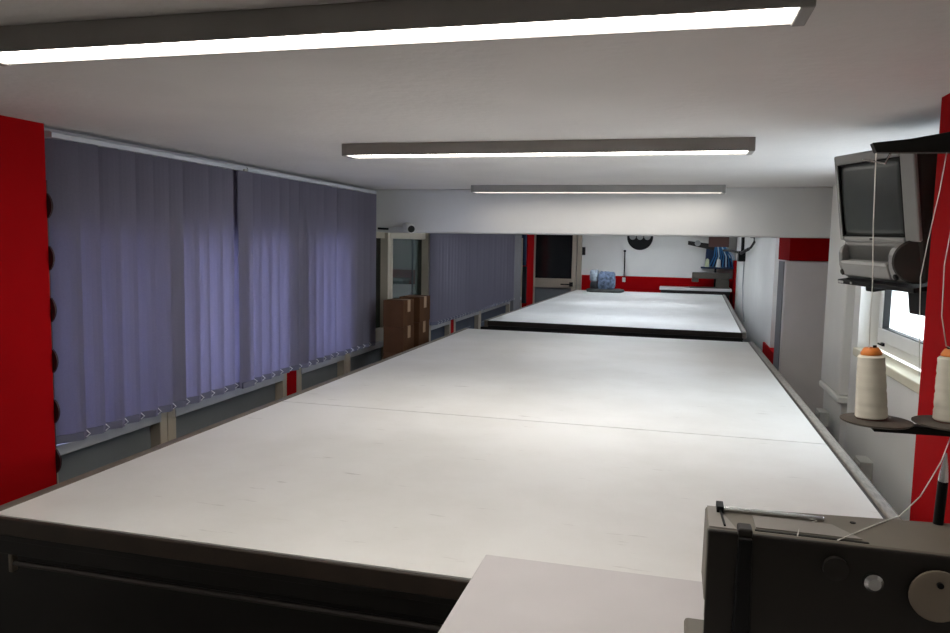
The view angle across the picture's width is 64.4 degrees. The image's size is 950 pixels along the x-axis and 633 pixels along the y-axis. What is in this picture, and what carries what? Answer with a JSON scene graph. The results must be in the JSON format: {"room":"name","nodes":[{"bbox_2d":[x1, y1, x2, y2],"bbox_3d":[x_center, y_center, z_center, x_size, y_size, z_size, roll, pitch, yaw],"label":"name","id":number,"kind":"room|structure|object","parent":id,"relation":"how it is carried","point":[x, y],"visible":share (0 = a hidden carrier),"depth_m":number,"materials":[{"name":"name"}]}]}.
{"room":"textile factory","nodes":[
{"label":"textile factory","id":0,"kind":"room"},
{"bbox_2d":[0,115,56,504],"bbox_3d":[-1.826,0.319,2.588,0.390,2.000,0.555,3,6,15],"label":"column","id":1,"kind":"structure","parent":0,"point":[27,427],"depth_m":2.66,"materials":[{"name":"paint"}]},
{"bbox_2d":[46,180,61,483],"bbox_3d":[-1.579,0.252,2.810,0.070,1.500,0.008,3,6,15],"label":"trim","id":2,"kind":"structure","parent":1,"relation":"attached to","point":[53,308],"depth_m":2.79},
{"bbox_2d":[44,128,369,189],"bbox_3d":[-0.434,-1.006,7.748,0.260,0.300,10.325,3,6,15],"label":"trim","id":3,"kind":"structure","parent":0,"point":[45,129],"depth_m":3.37,"materials":[{"name":"paint"}]},
{"bbox_2d":[287,370,296,395],"bbox_3d":[-1.200,0.279,4.690,0.135,1.700,0.120,3,6,15],"label":"pillar","id":4,"kind":"structure","parent":0,"point":[291,376],"depth_m":4.68,"materials":[{"name":"paint"}]},
{"bbox_2d":[451,320,453,332],"bbox_3d":[-0.306,-0.028,8.058,0.135,1.700,0.115,3,6,15],"label":"pillar","id":5,"kind":"structure","parent":0,"point":[452,321],"depth_m":8.06,"materials":[{"name":"paint"}]},
{"bbox_2d":[0,0,949,189],"bbox_3d":[0.722,-0.947,5.175,3.900,0.120,14.900,3,6,15],"label":"ceiling","id":6,"kind":"structure","parent":0,"point":[858,74],"depth_m":2.06,"materials":[{"name":"paint"}]},
{"bbox_2d":[44,130,256,444],"bbox_3d":[-1.384,-0.151,3.420,0.090,1.165,1.336,3,6,15],"label":"vertical blind","id":7,"kind":"object","parent":6,"relation":"hanging from","point":[151,275],"visible":1,"depth_m":3.24,"materials":[{"name":"purple fabric"}]},
{"bbox_2d":[246,167,377,382],"bbox_3d":[-0.998,-0.287,4.880,0.097,1.169,1.767,3,6,15],"label":"vertical blind","id":8,"kind":"object","parent":6,"relation":"hanging from","point":[314,241],"visible":0.97,"depth_m":4.72,"materials":[{"name":"purple fabric"}]},
{"bbox_2d":[0,0,816,65],"bbox_3d":[-0.247,-0.510,1.333,1.559,0.050,0.102,3,6,15],"label":"ceiling lamp","id":9,"kind":"object","parent":6,"relation":"attached to","point":[386,22],"visible":1,"depth_m":1.29,"materials":[{"name":"white plastic"}]},
{"bbox_2d":[429,233,514,325],"bbox_3d":[0.066,-0.638,8.891,0.098,1.140,3.637,3,6,15],"label":"vertical blind","id":10,"kind":"object","parent":6,"relation":"hanging from","point":[470,273],"visible":0.71,"depth_m":8.35,"materials":[{"name":"purple fabric"}]},
{"bbox_2d":[342,137,755,158],"bbox_3d":[0.243,-0.658,2.966,1.609,0.050,0.122,3,6,15],"label":"ceiling lamp","id":11,"kind":"object","parent":6,"relation":"attached to","point":[725,145],"visible":1,"depth_m":2.92,"materials":[{"name":"grey metal"}]},
{"bbox_2d":[353,151,746,155],"bbox_3d":[0.243,-0.648,2.966,1.565,0.013,0.106,3,6,15],"label":"diffuser","id":12,"kind":"object","parent":11,"relation":"attached to","point":[355,153],"depth_m":2.96,"materials":[{"name":"white plastic"}]},
{"bbox_2d":[471,185,725,193],"bbox_3d":[0.789,-0.845,5.016,1.664,0.050,0.112,3,6,15],"label":"ceiling lamp","id":13,"kind":"object","parent":6,"relation":"attached to","point":[654,189],"visible":1,"depth_m":4.96,"materials":[{"name":"grey metal"}]},
{"bbox_2d":[374,187,832,237],"bbox_3d":[0.856,-0.750,5.466,3.452,0.323,0.384,3,6,19],"label":"ceiling beam","id":14,"kind":"structure","parent":6,"relation":"attached to","point":[765,212],"depth_m":5.24,"materials":[{"name":"paint"}]},
{"bbox_2d":[378,222,414,232],"bbox_3d":[-0.583,-0.677,5.755,0.341,0.084,0.112,5,7,37],"label":"security camera","id":15,"kind":"object","parent":14,"relation":"attached to","point":[408,227],"visible":1,"depth_m":5.67,"materials":[{"name":"white plastic"}]},
{"bbox_2d":[510,234,521,310],"bbox_3d":[0.539,-0.466,11.208,0.180,2.000,0.500,3,6,15],"label":"pillar","id":16,"kind":"structure","parent":0,"point":[515,304],"depth_m":11.15,"materials":[{"name":"paint"}]},
{"bbox_2d":[522,235,533,306],"bbox_3d":[0.812,-0.530,11.925,0.120,2.000,0.530,3,6,15],"label":"column","id":17,"kind":"structure","parent":0,"point":[530,238],"depth_m":11.85,"materials":[{"name":"paint"}]},
{"bbox_2d":[522,266,526,302],"bbox_3d":[0.737,-0.490,11.650,0.118,0.570,0.032,3,6,15],"label":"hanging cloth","id":18,"kind":"object","parent":17,"relation":"hanging from","point":[524,268],"visible":0.63,"depth_m":11.63,"materials":[{"name":"black fabric"}]},
{"bbox_2d":[522,234,526,265],"bbox_3d":[0.741,-1.067,11.591,0.105,0.570,0.042,3,6,15],"label":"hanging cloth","id":19,"kind":"object","parent":17,"relation":"hanging from","point":[524,236],"visible":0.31,"depth_m":11.58,"materials":[{"name":"blue fabric"}]},
{"bbox_2d":[581,235,736,284],"bbox_3d":[3.098,-0.509,12.166,2.800,2.000,0.100,3,6,15],"label":"wall","id":20,"kind":"structure","parent":0,"point":[666,256],"depth_m":12.15,"materials":[{"name":"white paint"}]},
{"bbox_2d":[533,235,582,303],"bbox_3d":[1.335,-0.550,12.498,0.820,1.950,0.155,3,6,15],"label":"door","id":21,"kind":"structure","parent":20,"relation":"in","point":[557,261],"depth_m":12.49,"materials":[{"name":"beige metal"}]},
{"bbox_2d":[622,250,625,281],"bbox_3d":[2.423,-0.820,12.241,0.050,0.519,0.043,3,6,15],"label":"hanging cord","id":22,"kind":"object","parent":20,"relation":"hanging from","point":[623,278],"visible":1,"depth_m":12.24,"materials":[{"name":"black plastic"}]},
{"bbox_2d":[627,236,652,249],"bbox_3d":[2.654,-1.274,12.139,0.410,0.410,0.039,3,6,15],"label":"disc","id":23,"kind":"object","parent":20,"relation":"attached to","point":[636,242],"visible":0.57,"depth_m":12.13,"materials":[{"name":"black plastic"}]},
{"bbox_2d":[581,275,731,303],"bbox_3d":[2.906,-0.076,12.197,2.390,1.125,0.015,3,6,15],"label":"trim","id":24,"kind":"structure","parent":20,"relation":"attached to","point":[632,283],"depth_m":12.17,"materials":[{"name":"red paint"}]},
{"bbox_2d":[734,237,779,350],"bbox_3d":[3.642,-0.242,9.502,0.380,2.000,4.800,3,6,15],"label":"wall","id":25,"kind":"structure","parent":0,"point":[760,284],"depth_m":8.41,"materials":[{"name":"white paint"}]},
{"bbox_2d":[731,260,736,309],"bbox_3d":[4.014,-0.488,11.707,0.035,0.760,0.280,3,6,15],"label":"trim","id":26,"kind":"structure","parent":25,"relation":"attached to","point":[734,261],"depth_m":11.59,"materials":[{"name":"red paint"}]},
{"bbox_2d":[723,237,754,320],"bbox_3d":[3.358,-0.586,9.650,0.274,1.320,2.015,3,6,15],"label":"wall bracket","id":27,"kind":"object","parent":25,"relation":"attached to","point":[741,255],"visible":0.93,"depth_m":10.21,"materials":[{"name":"black metal"}]},
{"bbox_2d":[823,357,920,520],"bbox_3d":[2.020,0.775,3.466,0.380,1.070,2.470,3,6,15],"label":"wall","id":28,"kind":"structure","parent":0,"point":[891,455],"depth_m":3.22,"materials":[{"name":"white paint"}]},
{"bbox_2d":[815,408,828,426],"bbox_3d":[2.028,0.591,4.418,0.060,0.085,0.120,3,6,15],"label":"wall outlet","id":29,"kind":"object","parent":28,"relation":"attached to","point":[822,414],"visible":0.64,"depth_m":4.36,"materials":[{"name":"white plastic"}]},
{"bbox_2d":[819,380,847,403],"bbox_3d":[2.103,0.438,4.405,0.083,0.035,0.560,3,6,15],"label":"trim","id":30,"kind":"structure","parent":28,"relation":"attached to","point":[839,399],"depth_m":4.25,"materials":[{"name":"white paint"}]},
{"bbox_2d":[854,455,872,480],"bbox_3d":[1.812,0.707,3.530,0.060,0.085,0.120,3,6,15],"label":"wall outlet","id":31,"kind":"object","parent":28,"relation":"attached to","point":[864,463],"visible":0.56,"depth_m":3.47,"materials":[{"name":"white plastic"}]},
{"bbox_2d":[853,347,920,393],"bbox_3d":[1.771,0.251,3.058,0.100,0.042,1.650,3,6,15],"label":"window sill","id":32,"kind":"structure","parent":28,"relation":"attached to","point":[902,373],"depth_m":3.12,"materials":[{"name":"beige stone"}]},
{"bbox_2d":[877,290,922,368],"bbox_3d":[1.848,-0.209,2.996,0.119,0.888,1.650,3,6,15],"label":"window","id":33,"kind":"structure","parent":28,"relation":"in","point":[904,346],"depth_m":3.61,"materials":[{"name":"white plastic"}]},
{"bbox_2d":[844,285,924,455],"bbox_3d":[2.151,0.270,3.884,0.380,2.000,0.130,3,6,15],"label":"wall","id":34,"kind":"structure","parent":0,"point":[908,323],"depth_m":3.83,"materials":[{"name":"white paint"}]},
{"bbox_2d":[909,93,949,523],"bbox_3d":[1.251,0.458,1.756,0.270,2.000,0.540,3,6,15],"label":"column","id":35,"kind":"structure","parent":0,"point":[929,449],"depth_m":1.93,"materials":[{"name":"paint"}]},
{"bbox_3d":[2.321,0.223,4.406,0.320,2.000,0.970,3,6,15],"label":"wall","id":36,"kind":"structure","parent":0,"visible":0},
{"bbox_2d":[821,184,854,395],"bbox_3d":[2.123,-0.179,4.364,0.075,1.200,0.520,3,6,15],"label":"pillar","id":37,"kind":"structure","parent":36,"relation":"attached to","point":[839,309],"depth_m":4.32,"materials":[{"name":"white paint"}]},
{"bbox_3d":[0.681,1.153,5.377,3.900,0.100,14.900,3,6,15],"label":"floor","id":38,"kind":"structure","parent":0,"visible":0},
{"bbox_2d":[0,328,901,632],"bbox_3d":[0.397,0.790,3.842,2.334,0.906,4.538,3,6,15],"label":"table","id":39,"kind":"object","parent":38,"relation":"on","point":[369,498],"visible":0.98,"depth_m":2.15,"materials":[{"name":"white laminate"}]},
{"bbox_2d":[438,555,703,632],"bbox_3d":[0.405,1.014,1.130,0.982,0.980,0.645,3,6,15],"label":"table","id":40,"kind":"object","parent":38,"relation":"on","point":[504,594],"visible":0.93,"depth_m":1.32,"materials":[{"name":"white laminate"}]},
{"bbox_2d":[684,453,949,632],"bbox_3d":[0.646,0.365,1.051,0.670,0.337,0.190,3,6,15],"label":"sewing machine","id":41,"kind":"object","parent":40,"relation":"on","point":[759,576],"visible":1,"depth_m":1.03,"materials":[{"name":"black metal"}]},
{"bbox_2d":[837,438,949,540],"bbox_3d":[0.630,0.249,1.110,0.341,0.096,0.014,-3,7,-37],"label":"thread","id":42,"kind":"object","parent":41,"relation":"attached to","point":[949,438],"visible":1,"depth_m":1.13},
{"bbox_2d":[840,132,949,436],"bbox_3d":[0.768,0.106,1.239,0.302,0.820,0.111,3,6,15],"label":"stand","id":43,"kind":"object","parent":40,"relation":"on","point":[936,143],"visible":0.88,"depth_m":1.22,"materials":[{"name":"black metal"}]},
{"bbox_2d":[854,347,887,420],"bbox_3d":[0.667,0.112,1.266,0.052,0.122,0.051,3,6,15],"label":"thread cone","id":44,"kind":"object","parent":43,"relation":"on","point":[871,385],"visible":1,"depth_m":1.25,"materials":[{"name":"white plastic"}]},
{"bbox_2d":[869,153,876,347],"bbox_3d":[0.656,-0.106,1.241,0.019,0.319,0.007,-2,6,-29],"label":"thread","id":45,"kind":"object","parent":43,"relation":"hanging from","point":[875,153],"visible":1,"depth_m":1.24},
{"bbox_2d":[919,153,946,376],"bbox_3d":[0.730,-0.082,1.208,0.036,0.359,0.006,-1,6,-17],"label":"thread","id":46,"kind":"object","parent":43,"relation":"hanging from","point":[946,153],"visible":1,"depth_m":1.20},
{"bbox_2d":[932,348,949,423],"bbox_3d":[0.782,0.113,1.236,0.051,0.121,0.051,3,6,15],"label":"thread cone","id":47,"kind":"object","parent":43,"relation":"on","point":[941,410],"visible":1,"depth_m":1.23,"materials":[{"name":"white fabric"}]},
{"bbox_2d":[941,234,949,347],"bbox_3d":[0.763,-0.102,1.202,0.049,0.315,0.005,-2,7,-33],"label":"thread","id":48,"kind":"object","parent":43,"relation":"hanging from","point":[949,234],"visible":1,"depth_m":1.20},
{"bbox_2d":[480,290,745,341],"bbox_3d":[1.907,0.298,9.252,2.349,0.906,5.362,3,6,16],"label":"table","id":49,"kind":"object","parent":38,"relation":"on","point":[633,314],"visible":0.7,"depth_m":7.56,"materials":[{"name":"white laminate"}]},
{"bbox_2d":[586,288,623,292],"bbox_3d":[1.999,-0.404,11.612,0.580,0.052,0.360,3,6,15],"label":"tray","id":50,"kind":"object","parent":49,"relation":"on","point":[615,290],"visible":0.91,"depth_m":11.45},
{"bbox_2d":[590,281,597,288],"bbox_3d":[1.843,-0.494,11.659,0.117,0.112,0.290,3,6,15],"label":"folded cloth","id":51,"kind":"object","parent":50,"relation":"on","point":[593,284],"visible":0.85,"depth_m":11.53,"materials":[{"name":"fabric"}]},
{"bbox_2d":[590,270,598,280],"bbox_3d":[1.839,-0.635,11.647,0.125,0.174,0.248,3,6,15],"label":"folded cloth","id":52,"kind":"object","parent":51,"relation":"on","point":[594,274],"visible":0.91,"depth_m":11.53,"materials":[{"name":"white fabric"}]},
{"bbox_2d":[597,271,615,288],"bbox_3d":[2.025,-0.563,11.606,0.264,0.268,0.293,3,6,15],"label":"folded cloth","id":53,"kind":"object","parent":50,"relation":"on","point":[606,279],"visible":1,"depth_m":11.48,"materials":[{"name":"blue fabric"}]},
{"bbox_2d":[660,286,731,299],"bbox_3d":[3.428,0.039,11.838,1.070,0.985,0.380,3,6,15],"label":"table","id":54,"kind":"object","parent":38,"relation":"on","point":[664,289],"visible":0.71,"depth_m":11.62,"materials":[{"name":"laminate"}]},
{"bbox_2d":[660,286,731,291],"bbox_3d":[3.437,-0.432,11.793,1.070,0.040,0.380,3,6,15],"label":"countertop","id":55,"kind":"structure","parent":54,"relation":"on","point":[661,287],"depth_m":11.63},
{"bbox_2d":[689,272,729,288],"bbox_3d":[3.642,-0.560,11.706,0.600,0.240,0.160,3,6,15],"label":"sewing machine","id":56,"kind":"object","parent":54,"relation":"on","point":[722,279],"visible":1,"depth_m":11.62,"materials":[{"name":"grey metal"}]},
{"bbox_2d":[688,237,734,286],"bbox_3d":[3.700,-0.852,11.799,0.739,0.804,0.160,3,6,15],"label":"stand","id":57,"kind":"object","parent":54,"relation":"on","point":[714,248],"visible":0.91,"depth_m":11.73,"materials":[{"name":"blue fabric"}]},
{"bbox_2d":[705,259,708,266],"bbox_3d":[3.617,-0.838,11.760,0.068,0.130,0.068,3,6,15],"label":"thread cone","id":58,"kind":"object","parent":57,"relation":"on","point":[707,260],"visible":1,"depth_m":11.73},
{"bbox_2d":[701,267,733,268],"bbox_3d":[3.785,-0.758,11.784,0.500,0.025,0.160,3,6,15],"label":"tray","id":59,"kind":"object","parent":57,"relation":"on","point":[701,267],"depth_m":11.71,"materials":[{"name":"black metal"}]},
{"bbox_2d":[716,259,720,266],"bbox_3d":[3.781,-0.830,11.717,0.068,0.130,0.068,3,6,15],"label":"thread cone","id":60,"kind":"object","parent":57,"relation":"on","point":[718,260],"visible":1,"depth_m":11.70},
{"bbox_2d":[773,260,827,413],"bbox_3d":[2.429,0.349,5.627,0.347,1.520,0.325,3,6,15],"label":"cabinet","id":61,"kind":"object","parent":38,"relation":"on","point":[802,285],"visible":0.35,"depth_m":5.46,"materials":[{"name":"grey paint"}]},
{"bbox_2d":[778,238,829,261],"bbox_3d":[2.504,-0.562,5.698,0.315,0.278,0.610,3,6,15],"label":"box","id":62,"kind":"object","parent":61,"relation":"on","point":[791,249],"visible":0.44,"depth_m":5.43,"materials":[{"name":"paint"}]},
{"bbox_3d":[-0.411,0.798,7.907,0.120,0.080,10.325,3,6,15],"label":"baseboard","id":63,"kind":"structure","parent":38,"relation":"on","visible":0},
{"bbox_2d":[56,412,166,482],"bbox_3d":[-1.576,0.376,3.189,0.115,1.620,0.710,3,6,15],"label":"window","id":64,"kind":"structure","parent":63,"relation":"attached to","point":[91,453],"depth_m":3.23,"materials":[{"name":"beige metal"}]},
{"bbox_2d":[167,373,286,441],"bbox_3d":[-1.340,0.295,4.077,0.115,1.620,1.125,3,6,15],"label":"window","id":65,"kind":"structure","parent":63,"relation":"attached to","point":[181,421],"depth_m":4.03,"materials":[{"name":"beige metal"}]},
{"bbox_2d":[296,354,346,391],"bbox_3d":[-1.068,0.202,5.103,0.115,1.620,0.745,3,6,15],"label":"window","id":66,"kind":"structure","parent":63,"relation":"attached to","point":[310,376],"depth_m":5.15,"materials":[{"name":"beige metal"}]},
{"bbox_2d":[347,232,389,372],"bbox_3d":[-0.864,0.131,5.871,0.115,1.620,0.840,3,6,15],"label":"window","id":67,"kind":"structure","parent":63,"relation":"on","point":[363,357],"depth_m":6.15,"materials":[{"name":"beige metal"}]},
{"bbox_2d":[390,233,429,298],"bbox_3d":[-0.623,0.049,6.778,0.115,1.620,1.035,3,6,15],"label":"window","id":68,"kind":"structure","parent":63,"relation":"on","point":[409,252],"depth_m":6.84,"materials":[{"name":"beige metal"}]},
{"bbox_2d":[429,272,450,341],"bbox_3d":[-0.396,-0.029,7.635,0.115,1.620,0.735,3,6,15],"label":"window","id":69,"kind":"structure","parent":63,"relation":"attached to","point":[440,330],"depth_m":7.73,"materials":[{"name":"beige metal"}]},
{"bbox_2d":[454,311,479,331],"bbox_3d":[-0.128,-0.121,8.643,0.115,1.620,1.100,3,6,15],"label":"window","id":70,"kind":"structure","parent":63,"relation":"attached to","point":[470,321],"depth_m":8.83,"materials":[{"name":"beige metal"}]},
{"bbox_3d":[-0.587,0.941,5.762,0.162,0.195,0.230,3,6,15],"label":"carton","id":71,"kind":"object","parent":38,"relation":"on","visible":0},
{"bbox_3d":[-0.586,0.747,5.744,0.162,0.195,0.230,3,6,15],"label":"carton","id":72,"kind":"object","parent":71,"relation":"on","visible":0},
{"bbox_3d":[-0.581,0.552,5.725,0.162,0.195,0.230,3,6,15],"label":"carton","id":73,"kind":"object","parent":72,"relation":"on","visible":0},
{"bbox_2d":[383,352,397,358],"bbox_3d":[-0.577,0.358,5.706,0.162,0.195,0.230,3,6,15],"label":"carton","id":74,"kind":"object","parent":73,"relation":"on","point":[385,355],"visible":0.09,"depth_m":5.60,"materials":[{"name":"brown cardboard"}]},
{"bbox_2d":[383,324,413,352],"bbox_3d":[-0.573,0.163,5.687,0.162,0.195,0.230,3,6,15],"label":"carton","id":75,"kind":"object","parent":74,"relation":"on","point":[395,339],"visible":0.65,"depth_m":5.58,"materials":[{"name":"brown cardboard"}]},
{"bbox_2d":[383,298,413,326],"bbox_3d":[-0.572,-0.032,5.669,0.162,0.195,0.230,3,6,15],"label":"carton","id":76,"kind":"object","parent":75,"relation":"on","point":[397,312],"visible":1,"depth_m":5.57,"materials":[{"name":"brown cardboard"}]},
{"bbox_3d":[-0.499,0.912,6.094,0.172,0.196,0.260,3,6,15],"label":"carton","id":77,"kind":"object","parent":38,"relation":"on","visible":0},
{"bbox_3d":[-0.495,0.716,6.075,0.172,0.196,0.260,3,6,15],"label":"carton","id":78,"kind":"object","parent":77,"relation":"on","visible":0},
{"bbox_3d":[-0.498,0.520,6.058,0.172,0.196,0.260,3,6,15],"label":"carton","id":79,"kind":"object","parent":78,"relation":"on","visible":0},
{"bbox_3d":[-0.487,0.325,6.038,0.172,0.196,0.260,3,6,15],"label":"carton","id":80,"kind":"object","parent":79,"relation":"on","visible":0},
{"bbox_2d":[414,320,428,346],"bbox_3d":[-0.486,0.129,6.019,0.172,0.196,0.260,3,6,15],"label":"carton","id":81,"kind":"object","parent":80,"relation":"on","point":[421,329],"visible":0.35,"depth_m":5.93,"materials":[{"name":"brown cardboard"}]},
{"bbox_2d":[399,295,429,321],"bbox_3d":[-0.477,-0.066,5.999,0.172,0.196,0.260,3,6,15],"label":"carton","id":82,"kind":"object","parent":81,"relation":"on","point":[421,302],"visible":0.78,"depth_m":5.91,"materials":[{"name":"brown cardboard"}]},
{"bbox_3d":[0.501,-0.476,11.300,0.060,2.000,0.900,3,6,15],"label":"wall","id":83,"kind":"structure","parent":0,"visible":0},
{"bbox_2d":[479,302,509,328],"bbox_3d":[0.237,-0.247,10.020,0.115,1.620,1.740,3,6,15],"label":"window","id":84,"kind":"structure","parent":83,"relation":"in","point":[503,308],"depth_m":10.05,"materials":[{"name":"beige metal"}]},
{"bbox_2d":[520,238,522,307],"bbox_3d":[0.650,-0.389,11.575,0.115,1.620,0.270,3,6,15],"label":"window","id":85,"kind":"structure","parent":83,"relation":"in","point":[522,238],"depth_m":11.60,"materials":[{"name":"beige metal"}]},
{"bbox_3d":[1.106,0.629,-0.054,0.380,2.000,4.750,3,6,15],"label":"wall","id":86,"kind":"structure","parent":0,"visible":0},
{"bbox_2d":[838,277,927,315],"bbox_3d":[1.417,-0.082,2.372,0.359,0.138,0.406,1,6,-4],"label":"bracket","id":87,"kind":"object","parent":86,"relation":"attached to","point":[913,290],"visible":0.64,"depth_m":2.27,"materials":[{"name":"black metal"}]},
{"bbox_2d":[838,277,927,292],"bbox_3d":[1.385,-0.117,2.367,0.288,0.067,0.406,1,6,-4],"label":"tray","id":88,"kind":"object","parent":87,"relation":"on","point":[877,285],"depth_m":2.32,"materials":[{"name":"black metal"}]},
{"bbox_2d":[834,150,936,283],"bbox_3d":[1.385,-0.310,2.355,0.349,0.408,0.424,1,6,-4],"label":"television","id":89,"kind":"object","parent":87,"relation":"on","point":[904,185],"visible":0.89,"depth_m":2.28,"materials":[{"name":"grey plastic"}]},
{"bbox_3d":[2.944,0.480,6.559,0.180,1.100,1.050,3,6,15],"label":"wall","id":90,"kind":"structure","parent":0,"visible":0},
{"bbox_2d":[762,342,773,363],"bbox_3d":[2.820,0.666,6.894,0.215,0.660,1.700,3,6,15],"label":"trim","id":91,"kind":"structure","parent":90,"relation":"attached to","point":[769,352],"depth_m":7.23,"materials":[{"name":"red paint"}]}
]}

